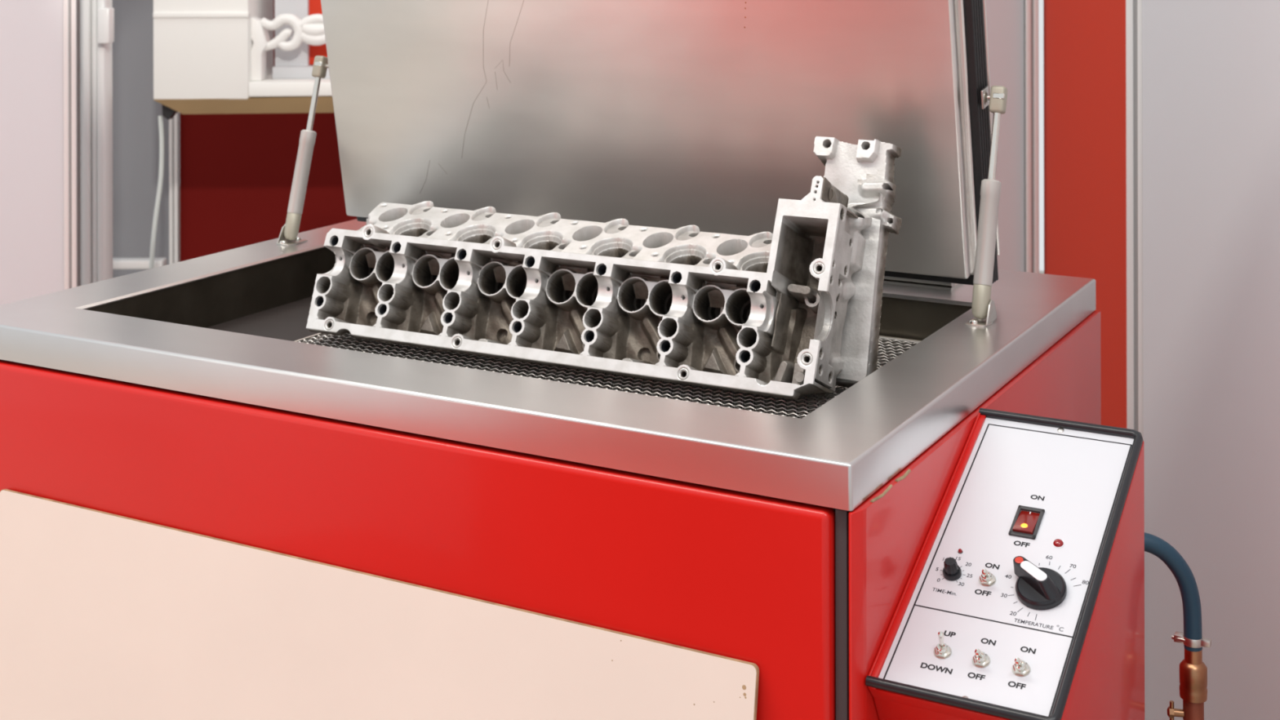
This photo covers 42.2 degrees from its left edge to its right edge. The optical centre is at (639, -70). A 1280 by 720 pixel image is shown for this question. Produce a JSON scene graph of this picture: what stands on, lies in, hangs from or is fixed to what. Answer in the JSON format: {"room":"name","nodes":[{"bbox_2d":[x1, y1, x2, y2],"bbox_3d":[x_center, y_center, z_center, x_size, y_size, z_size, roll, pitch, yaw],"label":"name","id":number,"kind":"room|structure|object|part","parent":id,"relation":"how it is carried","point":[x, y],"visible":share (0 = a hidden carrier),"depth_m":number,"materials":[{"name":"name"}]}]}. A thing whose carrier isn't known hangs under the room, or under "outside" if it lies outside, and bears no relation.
{"room":"engine repair workshop","nodes":[
{"label":"engine repair workshop","id":0,"kind":"room"},
{"bbox_2d":[0,0,64,305],"bbox_3d":[-1.429,0.158,3.210,0.642,2.550,0.020,0,0,0],"label":"wall","id":1,"kind":"structure","parent":0,"point":[32,242],"depth_m":3.20,"materials":[{"name":"white paint"}]},
{"bbox_2d":[63,0,80,289],"bbox_3d":[-1.096,0.158,3.200,0.024,2.550,0.025,0,0,0],"label":"trim","id":2,"kind":"structure","parent":1,"relation":"attached to","point":[72,155],"depth_m":3.19,"materials":[{"name":"white metal"}]},
{"bbox_2d":[112,0,168,278],"bbox_3d":[-1.877,0.160,5.210,0.845,2.550,0.020,0,0,0],"label":"wall","id":3,"kind":"structure","parent":0,"point":[135,113],"depth_m":5.20,"materials":[{"name":"grey paint"}]},
{"bbox_2d":[112,257,166,269],"bbox_3d":[-1.482,0.983,4.895,0.160,0.025,0.050,0,0,0],"label":"trim","id":4,"kind":"structure","parent":3,"relation":"attached to","point":[117,263],"depth_m":4.87,"materials":[{"name":"white plastic"}]},
{"bbox_2d":[179,0,356,262],"bbox_3d":[-0.615,0.157,5.160,1.630,2.550,0.020,0,0,0],"label":"wall panel","id":5,"kind":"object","parent":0,"point":[237,171],"depth_m":5.15,"materials":[{"name":"red paint"}]},
{"bbox_2d":[168,111,179,264],"bbox_3d":[-1.444,0.159,5.139,0.026,2.550,0.025,0,0,0],"label":"trim","id":6,"kind":"structure","parent":5,"relation":"attached to","point":[174,123],"depth_m":5.13,"materials":[{"name":"white metal"}]},
{"bbox_2d":[152,0,333,119],"bbox_3d":[-0.899,0.185,4.447,0.727,0.625,0.306,0,0,0],"label":"display case","id":7,"kind":"object","parent":5,"relation":"attached to","point":[202,48],"visible":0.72,"depth_m":4.30,"materials":[{"name":"white"}]},
{"bbox_2d":[149,115,164,269],"bbox_3d":[-1.277,0.954,4.380,0.043,0.929,0.012,0,0,0],"label":"power cable","id":8,"kind":"object","parent":7,"relation":"hanging from","point":[160,117],"visible":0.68,"depth_m":4.38,"materials":[{"name":"white plastic"}]},
{"bbox_2d":[251,13,325,80],"bbox_3d":[-0.920,0.306,4.365,0.217,0.174,0.060,0,0,0],"label":"carved ornament","id":9,"kind":"object","parent":7,"relation":"on","point":[309,30],"visible":0.92,"depth_m":4.34,"materials":[{"name":"white paint"}]},
{"bbox_2d":[248,73,332,97],"bbox_3d":[-0.783,0.412,4.450,0.463,0.038,0.300,0,0,0],"label":"shelf","id":10,"kind":"object","parent":7,"relation":"attached to","point":[275,85],"depth_m":4.30,"materials":[{"name":"white"}]},
{"bbox_3d":[-0.933,0.133,4.450,0.088,0.522,0.020,0,0,0],"label":"panel","id":11,"kind":"part","parent":7,"relation":"part of","materials":[{"name":"grey"}]},
{"bbox_3d":[-0.713,0.116,4.470,0.356,0.489,0.020,0,0,0],"label":"panel","id":12,"kind":"part","parent":7,"relation":"part of","materials":[{"name":"red"}]},
{"bbox_2d":[985,0,1024,271],"bbox_3d":[0.143,0.155,3.570,1.385,2.550,0.020,0,0,0],"label":"wall","id":13,"kind":"structure","parent":0,"point":[1005,18],"depth_m":3.56,"materials":[{"name":"grey"}]},
{"bbox_2d":[1023,0,1039,273],"bbox_3d":[0.836,0.153,3.550,0.027,2.550,0.025,0,0,0],"label":"trim","id":14,"kind":"structure","parent":13,"relation":"attached to","point":[1031,98],"depth_m":3.54,"materials":[{"name":"white metal"}]},
{"bbox_2d":[1043,0,1279,719],"bbox_3d":[0.875,0.153,2.080,0.020,2.550,2.960,0,0,0],"label":"wall","id":15,"kind":"structure","parent":0,"point":[1211,68],"depth_m":2.59,"materials":[{"name":"paint"}]},
{"bbox_2d":[1125,0,1142,437],"bbox_3d":[0.862,0.153,2.885,0.032,2.550,0.027,0,0,29],"label":"trim","id":16,"kind":"structure","parent":15,"relation":"attached to","point":[1133,7],"depth_m":2.88,"materials":[{"name":"white metal"}]},
{"bbox_3d":[-0.562,1.456,2.192,12.000,0.050,10.500,0,0,29],"label":"floor","id":17,"kind":"structure","parent":0,"visible":0},
{"bbox_2d":[80,0,112,285],"bbox_3d":[-1.189,0.158,3.599,0.074,2.550,0.062,0,0,0],"label":"trim","id":18,"kind":"structure","parent":17,"relation":"on","point":[95,58],"depth_m":3.57,"materials":[{"name":"white metal"}]},
{"bbox_2d":[97,7,114,43],"bbox_3d":[-1.145,0.204,3.560,0.024,0.075,0.040,0,0,0],"label":"hinge","id":19,"kind":"object","parent":18,"relation":"attached to","point":[105,15],"depth_m":3.54,"materials":[{"name":"white plastic"}]},
{"bbox_2d":[0,0,1144,719],"bbox_3d":[-0.039,0.627,2.131,1.385,1.607,0.908,0,0,29],"label":"washer","id":20,"kind":"object","parent":17,"relation":"on","point":[957,532],"visible":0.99,"depth_m":1.84,"materials":[{"name":"metal"}]},
{"bbox_2d":[284,212,301,239],"bbox_3d":[-0.535,0.455,2.556,0.022,0.043,0.029,0,0,29],"label":"socket","id":21,"kind":"object","parent":20,"relation":"attached to","point":[291,227],"depth_m":2.55,"materials":[{"name":"beige"}]},
{"bbox_3d":[-0.511,0.273,2.599,0.010,0.098,0.035,0,0,29],"label":"rod","id":22,"kind":"part","parent":20,"relation":"part of","materials":[{"name":"silver metal"}]},
{"bbox_2d":[311,55,328,78],"bbox_3d":[-0.504,0.215,2.613,0.019,0.035,0.023,0,0,29],"label":"socket","id":23,"kind":"object","parent":20,"relation":"attached to","point":[320,66],"depth_m":2.61,"materials":[{"name":"beige"}]},
{"bbox_2d":[0,488,759,719],"bbox_3d":[-0.356,0.983,1.727,1.010,0.614,0.102,0,0,29],"label":"board","id":24,"kind":"object","parent":20,"relation":"attached to","point":[104,615],"visible":1,"depth_m":1.79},
{"bbox_3d":[-0.340,0.954,1.793,1.182,0.854,0.024,0,0,29],"label":"door","id":25,"kind":"part","parent":20,"relation":"part of","materials":[{"name":"red paint"}]},
{"bbox_2d":[86,247,971,351],"bbox_3d":[-0.142,0.707,2.123,1.007,0.446,0.574,0,0,29],"label":"basin","id":26,"kind":"object","parent":20,"relation":"in","point":[268,298],"depth_m":2.30,"materials":[{"name":"metal"}]},
{"bbox_2d":[295,333,921,418],"bbox_3d":[-0.052,0.537,2.070,0.790,0.005,0.560,0,0,29],"label":"grate","id":27,"kind":"object","parent":20,"relation":"on","point":[893,340],"visible":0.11,"depth_m":2.01,"materials":[{"name":"grey metal"}]},
{"bbox_2d":[306,136,902,399],"bbox_3d":[-0.055,0.395,2.092,0.749,0.280,0.258,0,0,29],"label":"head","id":28,"kind":"object","parent":27,"relation":"on","point":[793,311],"visible":1,"depth_m":2.01},
{"bbox_3d":[0.248,0.394,1.993,0.117,0.280,0.138,0,0,29],"label":"plate","id":29,"kind":"part","parent":28,"relation":"part of","materials":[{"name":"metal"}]},
{"bbox_3d":[-0.052,0.537,2.070,0.790,0.005,0.560,0,0,29],"label":"frame","id":30,"kind":"part","parent":27,"relation":"part of","materials":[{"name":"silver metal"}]},
{"bbox_3d":[-0.042,0.148,2.312,1.000,0.594,0.130,0,0,29],"label":"panel","id":31,"kind":"part","parent":20,"relation":"part of","materials":[{"name":"metal"}]},
{"bbox_3d":[0.274,0.646,1.509,0.006,0.017,0.010,0,0,29],"label":"lever","id":32,"kind":"part","parent":20,"relation":"part of","materials":[{"name":"silver metal"}]},
{"bbox_2d":[933,646,951,659],"bbox_3d":[0.276,0.659,1.515,0.016,0.008,0.015,0,0,29],"label":"nut","id":33,"kind":"object","parent":20,"relation":"in","point":[940,652],"depth_m":1.51,"materials":[{"name":"silver metal"}]},
{"bbox_3d":[0.409,0.951,1.882,0.012,0.856,0.902,0,0,29],"label":"panel","id":34,"kind":"part","parent":20,"relation":"part of","materials":[{"name":"red paint"}]},
{"bbox_3d":[0.304,0.649,1.488,0.006,0.013,0.016,0,0,29],"label":"lever","id":35,"kind":"part","parent":20,"relation":"part of","materials":[{"name":"silver metal"}]},
{"bbox_2d":[972,654,990,668],"bbox_3d":[0.308,0.659,1.497,0.016,0.008,0.015,0,0,29],"label":"nut","id":36,"kind":"object","parent":20,"relation":"in","point":[979,661],"depth_m":1.49,"materials":[{"name":"silver metal"}]},
{"bbox_2d":[971,284,991,319],"bbox_3d":[0.418,0.453,2.030,0.022,0.043,0.029,0,0,29],"label":"socket","id":37,"kind":"object","parent":20,"relation":"attached to","point":[981,306],"depth_m":2.02,"materials":[{"name":"beige"}]},
{"bbox_3d":[0.436,0.211,2.096,0.003,0.028,0.028,0,0,29],"label":"stud plate","id":38,"kind":"part","parent":20,"relation":"part of","materials":[{"name":"silver metal"}]},
{"bbox_3d":[0.328,0.610,1.572,0.006,0.012,0.016,0,0,29],"label":"lever","id":39,"kind":"part","parent":20,"relation":"part of","materials":[{"name":"silver metal"}]},
{"bbox_2d":[978,575,995,586],"bbox_3d":[0.331,0.619,1.581,0.016,0.008,0.015,0,0,29],"label":"nut","id":40,"kind":"object","parent":20,"relation":"in","point":[984,580],"depth_m":1.58,"materials":[{"name":"silver metal"}]},
{"bbox_3d":[0.443,0.270,2.072,0.010,0.098,0.035,0,0,29],"label":"rod","id":41,"kind":"part","parent":20,"relation":"part of","materials":[{"name":"silver metal"}]},
{"bbox_2d":[989,85,1007,114],"bbox_3d":[0.450,0.213,2.086,0.019,0.035,0.023,0,0,29],"label":"socket","id":42,"kind":"object","parent":20,"relation":"attached to","point":[997,94],"depth_m":2.08,"materials":[{"name":"beige"}]},
{"bbox_3d":[0.363,0.600,1.606,0.174,0.166,0.345,0,0,29],"label":"edge trim","id":43,"kind":"part","parent":20,"relation":"part of","materials":[{"name":"black plastic"}]},
{"bbox_3d":[0.364,0.604,1.607,0.160,0.159,0.334,0,0,29],"label":"panel plate","id":44,"kind":"part","parent":20,"relation":"part of","materials":[{"name":"white metal"}]},
{"bbox_3d":[0.362,0.604,1.601,0.152,0.150,0.322,0,0,29],"label":"printed frame","id":45,"kind":"part","parent":20,"relation":"part of","materials":[{"name":"black"}]},
{"bbox_3d":[0.336,0.649,1.471,0.006,0.013,0.016,0,0,29],"label":"lever","id":46,"kind":"part","parent":20,"relation":"part of","materials":[{"name":"silver metal"}]},
{"bbox_2d":[1011,663,1030,676],"bbox_3d":[0.340,0.659,1.479,0.016,0.008,0.015,0,0,29],"label":"nut","id":47,"kind":"object","parent":20,"relation":"in","point":[1017,669],"depth_m":1.47,"materials":[{"name":"silver metal"}]},
{"bbox_2d":[1144,532,1211,719],"bbox_3d":[0.573,0.921,1.844,0.120,0.515,0.030,0,0,2],"label":"hose","id":48,"kind":"object","parent":20,"relation":"attached to","point":[1193,671],"visible":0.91,"depth_m":1.83,"materials":[{"name":"blue rubber"},{"name":"copper"},{"name":"steel"}]}
]}

